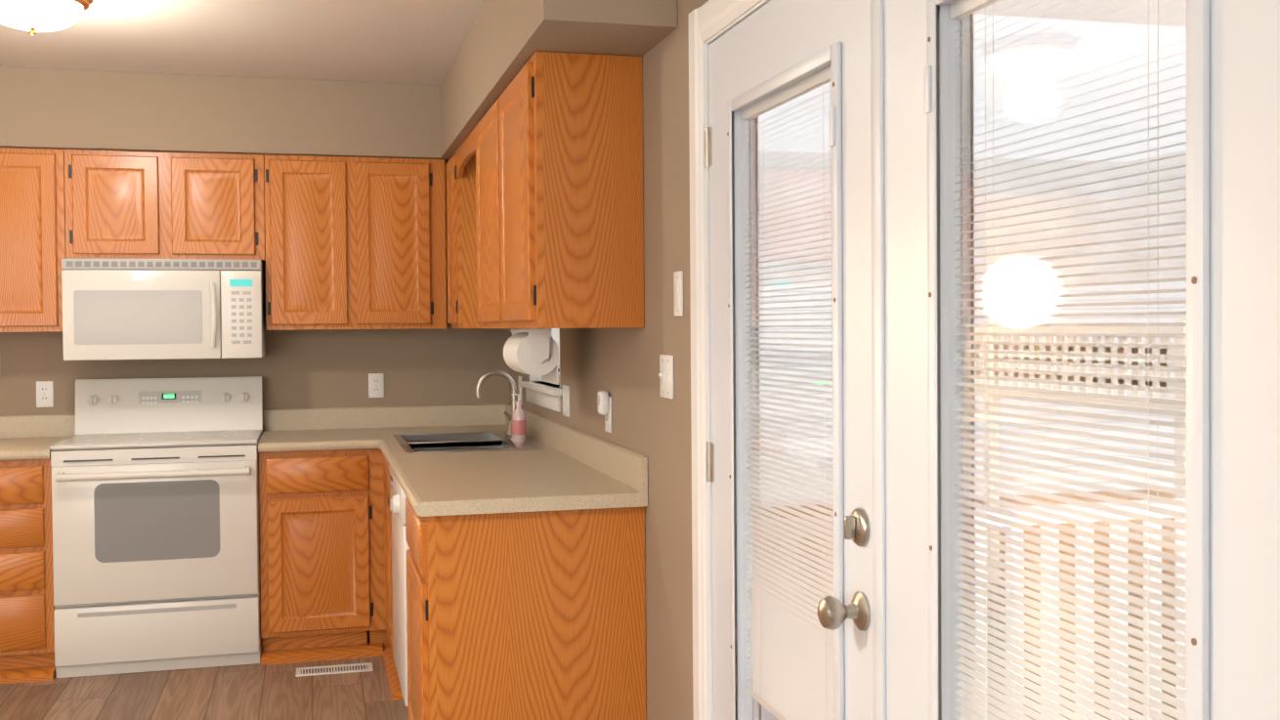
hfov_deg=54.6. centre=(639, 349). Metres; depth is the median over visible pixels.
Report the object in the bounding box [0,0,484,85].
ceiling
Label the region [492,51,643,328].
upper cabinet
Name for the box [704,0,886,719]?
french door
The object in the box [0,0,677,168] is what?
soffit bulkhead
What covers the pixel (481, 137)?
upper cabinet
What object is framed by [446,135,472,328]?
upper cabinet
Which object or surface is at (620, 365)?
wall
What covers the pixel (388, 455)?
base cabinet
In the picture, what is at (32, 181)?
upper cabinet
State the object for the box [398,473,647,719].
base cabinet
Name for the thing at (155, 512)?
range
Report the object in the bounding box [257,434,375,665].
base cabinet
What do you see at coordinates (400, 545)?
dishwasher
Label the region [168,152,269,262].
upper cabinet
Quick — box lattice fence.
[974,318,1186,652]
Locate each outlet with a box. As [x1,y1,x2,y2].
[36,381,53,407]
[368,373,383,397]
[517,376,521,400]
[597,390,611,432]
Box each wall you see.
[0,168,509,432]
[508,0,708,719]
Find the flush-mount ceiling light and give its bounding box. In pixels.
[0,0,93,35]
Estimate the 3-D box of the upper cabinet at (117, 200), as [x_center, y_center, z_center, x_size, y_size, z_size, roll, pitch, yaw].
[-2.247,-0.612,5.367,0.394,0.458,0.322,-1,1,-15]
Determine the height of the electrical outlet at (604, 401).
0.132 m
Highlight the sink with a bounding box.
[392,430,543,453]
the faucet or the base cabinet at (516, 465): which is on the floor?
the base cabinet at (516, 465)
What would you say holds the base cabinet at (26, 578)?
on the floor
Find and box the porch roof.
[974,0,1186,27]
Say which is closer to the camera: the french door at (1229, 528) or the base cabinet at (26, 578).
the french door at (1229, 528)
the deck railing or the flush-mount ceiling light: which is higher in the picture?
the flush-mount ceiling light
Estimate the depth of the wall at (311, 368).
5.75 m
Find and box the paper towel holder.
[503,328,559,384]
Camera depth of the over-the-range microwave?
5.19 m
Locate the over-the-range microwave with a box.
[61,257,265,360]
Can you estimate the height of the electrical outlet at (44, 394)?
0.114 m
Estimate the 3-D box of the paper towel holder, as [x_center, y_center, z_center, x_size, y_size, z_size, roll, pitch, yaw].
[-0.369,0.020,4.173,0.140,0.184,0.360,-1,1,-15]
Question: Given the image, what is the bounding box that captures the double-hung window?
[520,328,561,412]
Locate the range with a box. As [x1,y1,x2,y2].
[49,376,263,678]
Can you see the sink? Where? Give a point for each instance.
(432, 443)
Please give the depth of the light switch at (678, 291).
3.15 m
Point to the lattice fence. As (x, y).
(1169, 328)
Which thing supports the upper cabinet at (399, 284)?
attached to the wall at (311, 368)
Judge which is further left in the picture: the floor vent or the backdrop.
the floor vent
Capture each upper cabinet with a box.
[0,147,66,332]
[66,149,168,258]
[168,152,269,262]
[263,154,355,330]
[355,157,445,329]
[441,159,449,328]
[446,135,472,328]
[469,105,492,328]
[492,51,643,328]
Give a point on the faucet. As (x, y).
(486, 375)
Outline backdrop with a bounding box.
[758,13,1186,507]
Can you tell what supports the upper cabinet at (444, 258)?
attached to the wall at (620, 365)
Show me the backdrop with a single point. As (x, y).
(998, 161)
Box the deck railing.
[761,498,1186,719]
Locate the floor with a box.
[0,656,408,719]
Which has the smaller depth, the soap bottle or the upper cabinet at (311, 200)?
the soap bottle
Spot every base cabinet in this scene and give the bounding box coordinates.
[0,442,57,684]
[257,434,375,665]
[379,442,543,673]
[383,446,558,691]
[386,454,594,700]
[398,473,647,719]
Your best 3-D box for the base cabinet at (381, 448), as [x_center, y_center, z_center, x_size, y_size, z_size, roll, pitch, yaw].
[-0.737,0.851,5.161,0.627,0.873,0.358,-1,1,-15]
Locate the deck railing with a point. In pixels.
(1090, 561)
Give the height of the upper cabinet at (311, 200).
0.760 m
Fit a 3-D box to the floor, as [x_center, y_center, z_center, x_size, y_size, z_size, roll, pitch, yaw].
[-3.766,1.376,3.257,7.730,0.060,10.960,-1,1,-15]
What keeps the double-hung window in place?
in the wall at (620, 365)
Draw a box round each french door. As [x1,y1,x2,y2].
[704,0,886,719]
[883,0,1279,719]
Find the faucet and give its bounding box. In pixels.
[474,370,516,440]
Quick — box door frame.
[688,0,770,719]
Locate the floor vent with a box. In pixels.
[296,662,373,677]
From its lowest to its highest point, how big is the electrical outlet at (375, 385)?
0.114 m
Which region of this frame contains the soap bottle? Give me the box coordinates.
[511,393,526,442]
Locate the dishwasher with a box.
[389,468,409,706]
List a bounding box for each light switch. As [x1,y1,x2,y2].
[562,384,570,417]
[658,354,674,399]
[673,270,682,316]
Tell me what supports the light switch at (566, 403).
attached to the wall at (620, 365)
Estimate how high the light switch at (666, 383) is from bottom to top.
0.114 m

